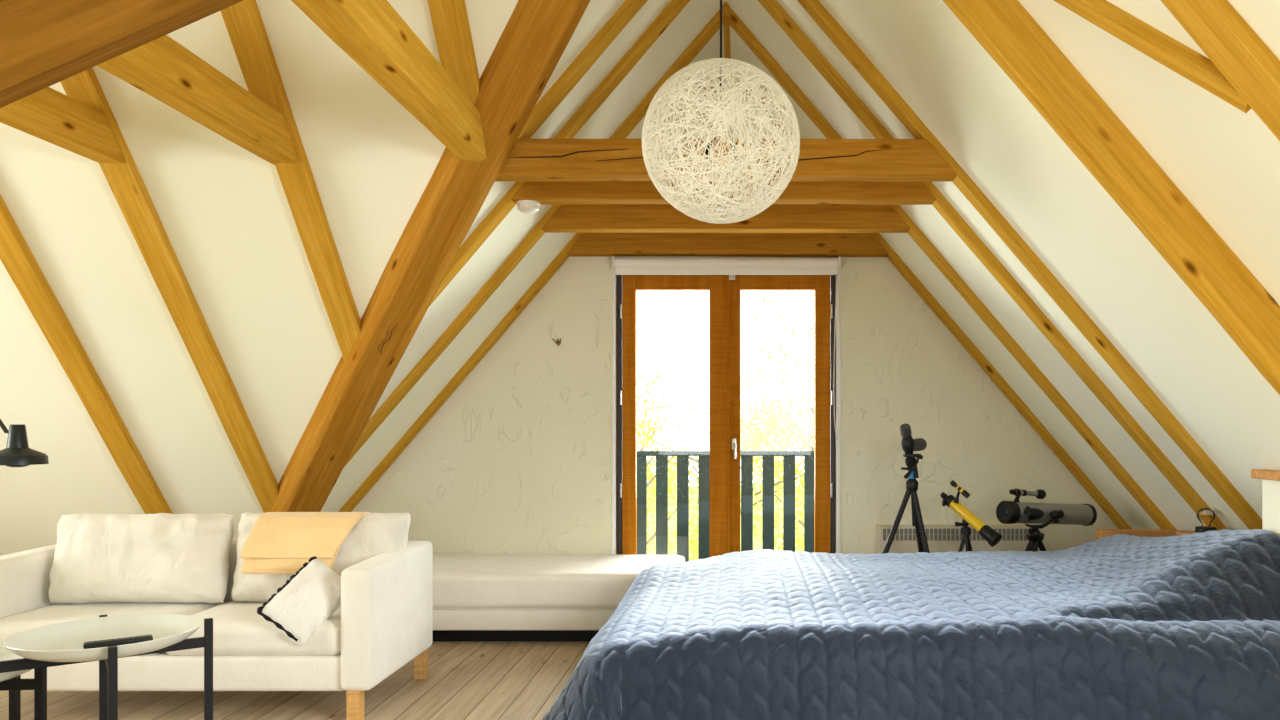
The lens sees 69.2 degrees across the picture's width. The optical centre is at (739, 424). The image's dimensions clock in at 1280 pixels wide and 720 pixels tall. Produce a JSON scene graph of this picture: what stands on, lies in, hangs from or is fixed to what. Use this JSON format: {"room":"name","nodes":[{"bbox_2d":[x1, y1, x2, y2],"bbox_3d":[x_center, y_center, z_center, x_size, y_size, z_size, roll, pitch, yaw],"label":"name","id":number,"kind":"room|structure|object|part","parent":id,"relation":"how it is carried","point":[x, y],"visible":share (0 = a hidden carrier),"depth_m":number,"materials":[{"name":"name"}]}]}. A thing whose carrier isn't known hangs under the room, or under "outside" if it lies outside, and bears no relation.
{"room":"attic bedroom","nodes":[
{"label":"attic bedroom","id":0,"kind":"room"},
{"bbox_2d":[0,641,589,719],"bbox_3d":[-1.600,1.270,1.780,9.200,0.120,8.560,0,0,0],"label":"floor","id":1,"kind":"structure","parent":0,"point":[466,680],"depth_m":4.07,"materials":[{"name":"beige wood"}]},
{"bbox_2d":[0,645,46,719],"bbox_3d":[-2.530,0.988,2.980,0.470,0.444,0.470,0,0,27],"label":"tray table","id":2,"kind":"object","parent":1,"relation":"on","point":[11,681],"visible":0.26,"depth_m":2.99,"materials":[{"name":"white ceramic"}]},
{"bbox_3d":[-2.548,0.988,3.231,0.024,0.444,0.025,0,0,-4],"label":"leg","id":3,"kind":"part","parent":2,"relation":"part of","materials":[{"name":"black paint"}]},
{"bbox_2d":[0,645,31,681],"bbox_3d":[-2.530,0.797,2.980,0.470,0.057,0.470,0,0,0],"label":"tray","id":4,"kind":"object","parent":2,"relation":"on","point":[5,654],"depth_m":2.99,"materials":[{"name":"white ceramic"}]},
{"bbox_3d":[-2.279,0.988,2.998,0.025,0.444,0.024,0,0,-4],"label":"leg","id":5,"kind":"part","parent":2,"relation":"part of","materials":[{"name":"black paint"}]},
{"bbox_2d":[0,419,48,466],"bbox_3d":[-3.253,0.349,3.942,0.591,1.721,0.296,0,0,0],"label":"floor lamp","id":6,"kind":"object","parent":1,"relation":"on","point":[17,452],"visible":1,"depth_m":3.87,"materials":[{"name":"black metal"}]},
{"bbox_3d":[-3.249,-0.189,3.900,0.332,0.454,0.017,0,0,0],"label":"arm","id":7,"kind":"part","parent":6,"relation":"part of","materials":[{"name":"black metal"}]},
{"bbox_3d":[-3.063,0.158,3.900,0.090,0.042,0.090,0,0,0],"label":"bulb","id":8,"kind":"part","parent":6,"relation":"part of","materials":[{"name":"white glass"}]},
{"bbox_2d":[0,614,212,719],"bbox_3d":[-2.062,0.939,3.000,0.536,0.542,0.536,0,0,0],"label":"tray table","id":9,"kind":"object","parent":1,"relation":"on","point":[58,644],"visible":0.95,"depth_m":3.09,"materials":[{"name":"white ceramic"}]},
{"bbox_2d":[2,614,202,661],"bbox_3d":[-2.062,0.699,3.000,0.536,0.057,0.536,0,0,0],"label":"tray","id":10,"kind":"object","parent":9,"relation":"on","point":[59,642],"depth_m":3.06,"materials":[{"name":"white ceramic"}]},
{"bbox_3d":[-2.235,0.939,3.229,0.024,0.542,0.025,0,0,-37],"label":"leg","id":11,"kind":"part","parent":9,"relation":"part of","materials":[{"name":"black paint"}]},
{"bbox_3d":[-1.889,0.939,2.771,0.024,0.542,0.025,0,0,-37],"label":"leg","id":12,"kind":"part","parent":9,"relation":"part of","materials":[{"name":"black paint"}]},
{"bbox_2d":[83,635,152,648],"bbox_3d":[-2.050,0.715,3.035,0.190,0.018,0.044,0,0,-36],"label":"remote control","id":13,"kind":"object","parent":9,"relation":"in","point":[136,639],"visible":0.98,"depth_m":3.02,"materials":[{"name":"black plastic"}]},
{"bbox_3d":[-1.833,0.939,3.173,0.025,0.542,0.024,0,0,-37],"label":"leg","id":14,"kind":"part","parent":9,"relation":"part of","materials":[{"name":"black paint"}]},
{"bbox_2d":[0,539,432,719],"bbox_3d":[-2.356,0.877,4.060,1.759,0.665,0.760,0,0,0],"label":"sofa","id":15,"kind":"object","parent":1,"relation":"on","point":[383,621],"visible":0.52,"depth_m":3.72,"materials":[{"name":"white fabric"}]},
{"bbox_3d":[-3.170,0.813,4.060,0.130,0.514,0.760,0,0,0],"label":"armrest","id":16,"kind":"part","parent":15,"relation":"part of","materials":[{"name":"white fabric"}]},
{"bbox_2d":[0,601,225,655],"bbox_3d":[-2.728,0.872,3.995,0.749,0.158,0.574,0,0,0],"label":"seat cushion","id":17,"kind":"object","parent":15,"relation":"on","point":[18,618],"depth_m":3.92,"materials":[{"name":"white fabric"}]},
{"bbox_2d":[48,513,233,603],"bbox_3d":[-2.685,0.597,4.139,0.754,0.403,0.280,0,0,0],"label":"cushion","id":18,"kind":"object","parent":15,"relation":"on","point":[99,557],"visible":1,"depth_m":4.04,"materials":[{"name":"white fabric"}]},
{"bbox_3d":[-2.356,0.810,4.367,1.519,0.530,0.135,0,0,0],"label":"backrest","id":19,"kind":"part","parent":15,"relation":"part of","materials":[{"name":"white fabric"}]},
{"bbox_2d":[166,601,340,655],"bbox_3d":[-1.982,0.871,3.995,0.748,0.161,0.574,0,0,0],"label":"seat cushion","id":20,"kind":"object","parent":15,"relation":"on","point":[238,629],"depth_m":3.72,"materials":[{"name":"white fabric"}]},
{"bbox_2d":[257,556,340,645],"bbox_3d":[-1.776,0.719,3.781,0.196,0.331,0.367,0,0,20],"label":"throw pillow","id":21,"kind":"object","parent":15,"relation":"on","point":[310,596],"visible":0.92,"depth_m":3.72,"materials":[{"name":"white fabric"}]},
{"bbox_3d":[-1.834,0.708,3.762,0.155,0.309,0.261,0,0,0],"label":"dark trim","id":22,"kind":"part","parent":21,"relation":"part of","materials":[{"name":"fabric"}]},
{"bbox_2d":[231,512,410,601],"bbox_3d":[-1.893,0.598,4.166,0.768,0.401,0.269,0,0,0],"label":"cushion","id":23,"kind":"object","parent":15,"relation":"on","point":[374,534],"visible":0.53,"depth_m":4.08,"materials":[{"name":"white fabric"}]},
{"bbox_2d":[239,512,369,573],"bbox_3d":[-1.931,0.520,4.139,0.473,0.255,0.314,0,0,0],"label":"throw blanket","id":24,"kind":"object","parent":23,"relation":"on","point":[277,542],"visible":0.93,"depth_m":4.03,"materials":[{"name":"fabric"}]},
{"bbox_3d":[-1.554,1.137,3.717,0.055,0.145,0.050,0,0,0],"label":"leg","id":25,"kind":"part","parent":15,"relation":"part of","materials":[{"name":"brown wood"}]},
{"bbox_3d":[-1.541,0.813,4.060,0.130,0.514,0.760,0,0,0],"label":"armrest","id":26,"kind":"part","parent":15,"relation":"part of","materials":[{"name":"white fabric"}]},
{"bbox_3d":[-1.524,1.137,4.395,0.055,0.145,0.050,0,0,0],"label":"leg","id":27,"kind":"part","parent":15,"relation":"part of","materials":[{"name":"brown wood"}]},
{"bbox_2d":[433,554,684,640],"bbox_3d":[-1.362,1.010,5.425,2.042,0.401,0.817,0,0,0],"label":"daybed","id":28,"kind":"object","parent":1,"relation":"on","point":[477,597],"visible":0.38,"depth_m":5.03,"materials":[{"name":"beige fabric"}]},
{"bbox_3d":[-1.362,0.912,5.425,2.041,0.206,0.815,0,0,0],"label":"mattress","id":29,"kind":"part","parent":28,"relation":"part of","materials":[{"name":"beige fabric"}]},
{"bbox_2d":[882,454,929,553],"bbox_3d":[0.885,0.692,5.335,0.564,1.050,0.462,0,0,0],"label":"tripod","id":30,"kind":"object","parent":1,"relation":"on","point":[911,462],"visible":0.66,"depth_m":5.25,"materials":[{"name":"black plastic"}]},
{"bbox_3d":[0.979,0.240,5.198,0.035,0.123,0.193,0,0,36],"label":"pan handle","id":31,"kind":"part","parent":30,"relation":"part of","materials":[{"name":"black plastic"}]},
{"bbox_3d":[0.995,0.182,5.280,0.108,0.031,0.060,0,0,0],"label":"mount plate","id":32,"kind":"part","parent":30,"relation":"part of","materials":[{"name":"black plastic"}]},
{"bbox_2d":[900,424,926,453],"bbox_3d":[0.997,0.083,5.334,0.081,0.183,0.300,0,0,32],"label":"spotting scope","id":33,"kind":"object","parent":30,"relation":"on","point":[909,445],"visible":1,"depth_m":5.25,"materials":[{"name":"black plastic"}]},
{"bbox_3d":[1.070,0.777,5.415,0.042,0.873,0.337,0,0,30],"label":"leg","id":34,"kind":"part","parent":30,"relation":"part of","materials":[{"name":"black plastic"}]},
{"bbox_3d":[1.065,0.777,5.201,0.184,0.870,0.184,0,0,0],"label":"leg","id":35,"kind":"part","parent":30,"relation":"part of","materials":[{"name":"black plastic"}]},
{"bbox_2d":[940,480,1001,551],"bbox_3d":[1.296,0.767,5.275,0.420,0.896,0.472,0,0,0],"label":"telescope","id":36,"kind":"object","parent":1,"relation":"on","point":[990,535],"visible":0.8,"depth_m":5.25,"materials":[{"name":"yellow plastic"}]},
{"bbox_3d":[1.197,0.916,5.240,0.230,0.593,0.028,0,0,-20],"label":"leg","id":37,"kind":"part","parent":36,"relation":"part of","materials":[{"name":"black plastic"}]},
{"bbox_3d":[1.299,0.916,5.165,0.029,0.594,0.244,0,0,0],"label":"leg","id":38,"kind":"part","parent":36,"relation":"part of","materials":[{"name":"black plastic"}]},
{"bbox_2d":[996,489,1096,551],"bbox_3d":[1.767,0.789,5.246,0.714,0.857,0.249,0,0,-25],"label":"telescope","id":39,"kind":"object","parent":1,"relation":"on","point":[1007,512],"visible":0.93,"depth_m":5.23,"materials":[{"name":"black plastic"}]},
{"bbox_3d":[1.476,0.488,5.151,0.008,0.056,0.056,0,0,-26],"label":"aperture glass","id":40,"kind":"part","parent":39,"relation":"part of","materials":[{"name":"black glass"}]},
{"bbox_3d":[1.645,0.921,5.160,0.043,0.588,0.262,0,0,21],"label":"leg","id":41,"kind":"part","parent":39,"relation":"part of","materials":[{"name":"black plastic"}]},
{"bbox_3d":[1.708,0.549,5.226,0.169,0.081,0.040,0,0,27],"label":"mount arm","id":42,"kind":"part","parent":39,"relation":"part of","materials":[{"name":"black plastic"}]},
{"bbox_2d":[1036,489,1045,498],"bbox_3d":[1.725,0.399,5.296,0.056,0.058,0.056,0,0,-26],"label":"hood","id":43,"kind":"object","parent":39,"relation":"attached to","point":[1040,494],"depth_m":5.28,"materials":[{"name":"black plastic"}]},
{"bbox_3d":[1.786,0.517,5.188,0.074,0.074,0.053,0,0,-18],"label":"clamp knob","id":44,"kind":"part","parent":39,"relation":"part of","materials":[{"name":"black plastic"}]},
{"bbox_2d":[1096,529,1176,538],"bbox_3d":[2.145,0.889,4.958,0.420,0.642,0.107,0,0,0],"label":"shelf","id":45,"kind":"object","parent":1,"relation":"on","point":[1100,533],"visible":0.2,"depth_m":4.91,"materials":[{"name":"brown wood"}]},
{"bbox_2d":[1176,531,1194,535],"bbox_3d":[2.183,0.859,4.315,0.175,0.703,0.210,0,0,0],"label":"stand","id":46,"kind":"object","parent":1,"relation":"on","point":[1178,533],"visible":0.02,"depth_m":4.38,"materials":[{"name":"brown wood"}]},
{"bbox_2d":[1195,508,1216,532],"bbox_3d":[2.178,0.446,4.300,0.092,0.122,0.092,0,0,0],"label":"lamp","id":47,"kind":"object","parent":46,"relation":"on","point":[1207,511],"visible":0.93,"depth_m":4.28,"materials":[{"name":"black plastic"}]},
{"bbox_3d":[2.178,0.432,4.300,0.080,0.094,0.080,0,0,0],"label":"glass bulb","id":48,"kind":"part","parent":47,"relation":"part of","materials":[{"name":"clear glass"}]},
{"bbox_2d":[1251,469,1279,538],"bbox_3d":[2.347,0.691,2.240,0.723,1.038,2.680,0,0,0],"label":"half wall","id":49,"kind":"structure","parent":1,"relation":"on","point":[1270,479],"depth_m":3.49,"materials":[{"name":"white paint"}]},
{"bbox_2d":[0,0,1279,555],"bbox_3d":[-1.613,-0.709,1.850,8.773,3.474,8.300,0,0,0],"label":"ceiling","id":50,"kind":"structure","parent":0,"point":[224,211],"depth_m":3.96,"materials":[{"name":"white paint"}]},
{"bbox_2d":[0,195,172,513],"bbox_3d":[-3.198,-0.684,4.142,0.131,3.192,2.749,0,0,-2],"label":"rafter","id":51,"kind":"object","parent":50,"relation":"attached to","point":[16,256],"visible":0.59,"depth_m":4.41,"materials":[{"name":"brown wood"}]},
{"bbox_2d":[0,0,242,107],"bbox_3d":[-1.263,-0.756,1.743,1.427,1.214,0.187,0,0,-45],"label":"beam","id":52,"kind":"structure","parent":50,"relation":"attached to","point":[44,43],"depth_m":1.68,"materials":[{"name":"brown wood"}]},
{"bbox_2d":[60,68,277,512],"bbox_3d":[-2.562,-0.685,4.143,0.130,3.191,2.745,0,0,-1],"label":"rafter","id":53,"kind":"object","parent":50,"relation":"attached to","point":[125,181],"visible":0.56,"depth_m":4.17,"materials":[{"name":"brown wood"}]},
{"bbox_2d":[0,87,125,162],"bbox_3d":[-2.562,-1.149,2.830,0.117,0.159,2.100,0,0,0],"label":"strut","id":54,"kind":"object","parent":53,"relation":"attached to","point":[47,114],"visible":0.71,"depth_m":3.43,"materials":[{"name":"brown wood"}]},
{"bbox_2d":[221,0,360,360],"bbox_3d":[-1.843,-1.236,3.640,0.129,2.088,1.743,0,0,1],"label":"rafter","id":55,"kind":"object","parent":50,"relation":"attached to","point":[243,21],"visible":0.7,"depth_m":3.82,"materials":[{"name":"brown wood"}]},
{"bbox_2d":[97,35,298,164],"bbox_3d":[-1.860,-1.148,2.845,0.123,0.160,2.130,0,0,0],"label":"strut","id":56,"kind":"object","parent":55,"relation":"attached to","point":[162,68],"visible":0.7,"depth_m":3.12,"materials":[{"name":"brown wood"}]},
{"bbox_2d":[270,0,590,511],"bbox_3d":[-1.460,-0.719,4.168,3.424,2.926,0.254,0,0,44],"label":"beam","id":57,"kind":"structure","parent":50,"relation":"attached to","point":[537,33],"depth_m":4.01,"materials":[{"name":"brown wood"}]},
{"bbox_2d":[428,0,478,103],"bbox_3d":[-1.075,-1.681,3.261,0.128,1.199,0.981,0,0,0],"label":"rafter","id":58,"kind":"object","parent":50,"relation":"attached to","point":[450,21],"visible":0.49,"depth_m":3.45,"materials":[{"name":"brown wood"}]},
{"bbox_2d":[291,0,486,162],"bbox_3d":[-1.075,-1.148,2.801,0.123,0.160,2.043,0,0,0],"label":"strut","id":59,"kind":"object","parent":58,"relation":"attached to","point":[372,33],"visible":0.98,"depth_m":2.84,"materials":[{"name":"brown wood"}]},
{"bbox_2d":[338,71,722,511],"bbox_3d":[-1.419,-0.780,5.800,2.686,3.196,0.103,0,0,0],"label":"rafter","id":60,"kind":"object","parent":50,"relation":"attached to","point":[536,287],"visible":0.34,"depth_m":5.75,"materials":[{"name":"brown wood"}]},
{"bbox_2d":[567,232,887,256],"bbox_3d":[-0.077,-1.148,5.798,2.014,0.163,0.112,0,0,0],"label":"beam","id":61,"kind":"structure","parent":60,"relation":"attached to","point":[588,244],"depth_m":5.75,"materials":[{"name":"brown wood"}]},
{"bbox_2d":[344,6,725,466],"bbox_3d":[-1.262,-0.929,5.070,2.370,2.900,0.102,0,0,0],"label":"rafter","id":62,"kind":"object","parent":50,"relation":"attached to","point":[713,26],"visible":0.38,"depth_m":5.02,"materials":[{"name":"brown wood"}]},
{"bbox_2d":[428,0,689,307],"bbox_3d":[-0.934,-1.313,4.414,1.714,2.131,0.104,0,0,0],"label":"rafter","id":63,"kind":"object","parent":50,"relation":"attached to","point":[671,11],"visible":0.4,"depth_m":4.37,"materials":[{"name":"brown wood"}]},
{"bbox_2d":[517,0,647,139],"bbox_3d":[-0.724,-1.558,3.995,1.297,1.640,0.103,0,0,0],"label":"rafter","id":64,"kind":"object","parent":50,"relation":"attached to","point":[612,28],"visible":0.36,"depth_m":3.95,"materials":[{"name":"brown wood"}]},
{"bbox_2d":[642,0,799,223],"bbox_3d":[-0.072,-1.533,3.450,0.591,1.542,0.591,0,0,36],"label":"globe pendant","id":65,"kind":"object","parent":50,"relation":"hanging from","point":[722,124],"visible":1,"depth_m":3.28,"materials":[{"name":"white fabric"}]},
{"bbox_3d":[-0.071,-1.741,3.450,0.009,1.126,0.009,0,0,0],"label":"cord","id":66,"kind":"part","parent":65,"relation":"part of","materials":[{"name":"black plastic"}]},
{"bbox_3d":[-0.071,-1.037,3.450,0.124,0.151,0.124,0,0,0],"label":"bulb","id":67,"kind":"part","parent":65,"relation":"part of","materials":[{"name":"clear glass"}]},
{"bbox_2d":[723,1,730,58],"bbox_3d":[-0.076,-2.330,5.430,0.044,0.092,0.860,0,0,0],"label":"board","id":68,"kind":"object","parent":50,"relation":"attached to","point":[726,25],"visible":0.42,"depth_m":5.44,"materials":[{"name":"brown wood"}]},
{"bbox_2d":[730,65,1130,528],"bbox_3d":[1.205,-0.851,5.800,2.566,3.055,0.103,0,0,0],"label":"rafter","id":69,"kind":"object","parent":50,"relation":"attached to","point":[892,256],"visible":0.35,"depth_m":5.75,"materials":[{"name":"brown wood"}]},
{"bbox_2d":[726,6,1175,529],"bbox_3d":[1.265,-0.780,5.070,2.686,3.196,0.102,0,0,0],"label":"rafter","id":70,"kind":"object","parent":50,"relation":"attached to","point":[733,20],"visible":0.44,"depth_m":5.02,"materials":[{"name":"brown wood"}]},
{"bbox_2d":[542,204,909,232],"bbox_3d":[-0.077,-1.148,5.068,2.014,0.160,0.108,0,0,0],"label":"beam","id":71,"kind":"structure","parent":70,"relation":"attached to","point":[572,218],"depth_m":5.01,"materials":[{"name":"brown wood"}]},
{"bbox_2d":[758,0,1228,530],"bbox_3d":[1.265,-0.781,4.414,2.686,3.196,0.104,0,0,0],"label":"rafter","id":72,"kind":"object","parent":50,"relation":"attached to","point":[946,210],"visible":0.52,"depth_m":4.37,"materials":[{"name":"brown wood"}]},
{"bbox_2d":[512,181,935,204],"bbox_3d":[-0.077,-1.148,4.413,2.014,0.161,0.109,0,0,0],"label":"beam","id":73,"kind":"structure","parent":72,"relation":"attached to","point":[549,192],"depth_m":4.36,"materials":[{"name":"brown wood"}]},
{"bbox_2d":[516,200,539,212],"bbox_3d":[-1.018,-1.048,4.425,0.112,0.045,0.112,0,0,0],"label":"smoke detector","id":74,"kind":"object","parent":73,"relation":"attached to","point":[525,206],"visible":1,"depth_m":4.39,"materials":[{"name":"white plastic"}]},
{"bbox_2d":[797,0,1261,529],"bbox_3d":[1.265,-0.781,3.995,2.686,3.196,0.103,0,0,0],"label":"rafter","id":75,"kind":"object","parent":50,"relation":"attached to","point":[815,9],"visible":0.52,"depth_m":3.95,"materials":[{"name":"brown wood"}]},
{"bbox_2d":[495,139,956,181],"bbox_3d":[-0.077,-1.148,3.994,2.014,0.162,0.110,0,0,0],"label":"beam","id":76,"kind":"structure","parent":75,"relation":"attached to","point":[529,160],"depth_m":3.94,"materials":[{"name":"brown wood"}]},
{"bbox_2d":[943,0,1279,394],"bbox_3d":[1.335,-0.629,2.746,2.820,3.409,0.062,0,0,0],"label":"rafter","id":77,"kind":"object","parent":50,"relation":"attached to","point":[1005,29],"visible":0.92,"depth_m":2.72,"materials":[{"name":"brown wood"}]},
{"bbox_2d":[1054,0,1251,112],"bbox_3d":[1.047,-0.988,2.339,0.530,0.481,0.081,0,0,41],"label":"brace","id":78,"kind":"object","parent":50,"relation":"attached to","point":[1176,56],"visible":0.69,"depth_m":2.30,"materials":[{"name":"brown wood"}]},
{"bbox_2d":[1161,0,1279,140],"bbox_3d":[1.555,-0.403,2.111,2.069,2.393,0.129,0,0,0],"label":"rafter","id":79,"kind":"object","parent":50,"relation":"attached to","point":[1216,27],"visible":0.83,"depth_m":2.09,"materials":[{"name":"brown wood"}]},
{"bbox_2d":[352,73,1118,554],"bbox_3d":[-0.077,-0.563,5.940,5.700,3.546,0.160,0,0,0],"label":"wall","id":80,"kind":"structure","parent":0,"point":[517,460],"depth_m":5.86,"materials":[{"name":"beige paint"}]},
{"bbox_2d":[552,338,560,345],"bbox_3d":[-1.166,-0.527,5.851,0.058,0.051,0.018,0,0,0],"label":"wall hook","id":81,"kind":"object","parent":80,"relation":"attached to","point":[557,342],"visible":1,"depth_m":5.85,"materials":[{"name":"gold metal"}]},
{"bbox_2d":[612,256,615,554],"bbox_3d":[-0.803,0.067,5.864,0.026,2.286,0.032,0,0,0],"label":"trim","id":82,"kind":"structure","parent":80,"relation":"attached to","point":[613,270],"depth_m":5.85,"materials":[{"name":"white paint"}]},
{"bbox_2d":[617,275,834,556],"bbox_3d":[-0.089,0.114,5.881,1.397,2.192,0.159,0,0,0],"label":"door","id":83,"kind":"structure","parent":80,"relation":"in","point":[724,290],"depth_m":5.87,"materials":[{"name":"brown wood"}]},
{"bbox_3d":[-0.430,-0.912,5.904,0.471,0.095,0.061,0,0,0],"label":"rail","id":84,"kind":"part","parent":83,"relation":"part of","materials":[{"name":"brown wood"}]},
{"bbox_3d":[-0.037,0.148,5.837,0.033,0.130,0.071,0,0,0],"label":"handle","id":85,"kind":"part","parent":83,"relation":"part of","materials":[{"name":"silver metal"}]},
{"bbox_3d":[0.241,-0.912,5.904,0.478,0.095,0.061,0,0,0],"label":"rail","id":86,"kind":"part","parent":83,"relation":"part of","materials":[{"name":"brown wood"}]},
{"bbox_2d":[612,256,841,439],"bbox_3d":[-0.080,-0.482,5.814,1.442,1.159,0.093,0,0,0],"label":"roller blind","id":87,"kind":"object","parent":80,"relation":"attached to","point":[622,266],"visible":1,"depth_m":5.78,"materials":[{"name":"white fabric"}]},
{"bbox_3d":[0.615,-0.463,5.800,0.052,1.122,0.007,0,0,0],"label":"pull chain","id":88,"kind":"part","parent":87,"relation":"part of","materials":[{"name":"white"}]},
{"bbox_2d":[836,257,839,552],"bbox_3d":[0.625,0.067,5.864,0.026,2.286,0.032,0,0,0],"label":"trim","id":89,"kind":"structure","parent":80,"relation":"attached to","point":[837,298],"depth_m":5.85,"materials":[{"name":"white paint"}]},
{"bbox_2d":[876,525,1030,553],"bbox_3d":[1.351,0.923,5.808,0.968,0.574,0.100,0,0,0],"label":"radiator","id":90,"kind":"object","parent":80,"relation":"attached to","point":[940,538],"visible":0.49,"depth_m":5.76,"materials":[{"name":"beige metal"}]},
{"bbox_2d":[883,529,1026,540],"bbox_3d":[1.346,0.686,5.761,0.902,0.073,0.006,0,0,0],"label":"grille","id":91,"kind":"object","parent":90,"relation":"attached to","point":[901,534],"depth_m":5.76,"materials":[{"name":"grey metal"}]},
{"bbox_3d":[-0.050,1.320,6.590,3.700,0.180,1.120,0,0,0],"label":"floor","id":92,"kind":"structure","parent":0,"visible":0},
{"bbox_2d":[637,451,813,561],"bbox_3d":[0.012,0.709,7.020,3.724,1.022,0.080,0,0,0],"label":"balcony railing","id":93,"kind":"object","parent":92,"relation":"on","point":[661,456],"visible":0.15,"depth_m":6.99,"materials":[{"name":"grey"}]},
{"bbox_3d":[-0.050,0.217,7.015,3.600,0.038,0.070,0,0,0],"label":"rail","id":94,"kind":"part","parent":93,"relation":"part of","materials":[{"name":"grey metal"}]},
{"label":"outside","id":95,"kind":"structure","parent":0,"visible":0},
{"bbox_2d":[647,486,803,559],"bbox_3d":[0.000,4.060,34.250,60.000,0.100,51.500,0,0,0],"label":"ground","id":96,"kind":"structure","parent":95,"point":[756,546],"depth_m":38.63,"materials":[{"name":"green plant"}]},
{"bbox_2d":[637,338,704,554],"bbox_3d":[-1.662,1.206,12.672,3.934,5.917,4.170,0,0,0],"label":"tree","id":97,"kind":"object","parent":96,"relation":"on","point":[650,489],"visible":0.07,"depth_m":12.52,"materials":[{"name":"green plant"}]},
{"bbox_2d":[637,359,813,560],"bbox_3d":[0.377,1.462,17.209,5.662,5.554,6.852,0,0,10],"label":"tree","id":98,"kind":"object","parent":96,"relation":"on","point":[761,436],"visible":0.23,"depth_m":17.01,"materials":[{"name":"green plant"}]},
{"bbox_2d":[701,297,813,550],"bbox_3d":[1.057,1.137,12.132,3.983,6.247,4.182,0,0,0],"label":"tree","id":99,"kind":"object","parent":96,"relation":"on","point":[746,384],"visible":0.15,"depth_m":12.16,"materials":[{"name":"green plant"}]},
{"bbox_3d":[0.835,0.979,3.955,2.190,0.462,1.530,0,0,0],"label":"bed","id":100,"kind":"object","parent":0,"visible":0},
{"bbox_2d":[542,529,1279,719],"bbox_3d":[0.601,0.800,3.926,2.789,0.805,2.266,0,0,0],"label":"bedspread","id":101,"kind":"object","parent":100,"relation":"on","point":[1117,626],"visible":1,"depth_m":3.02,"materials":[{"name":"blue fabric"}]}
]}

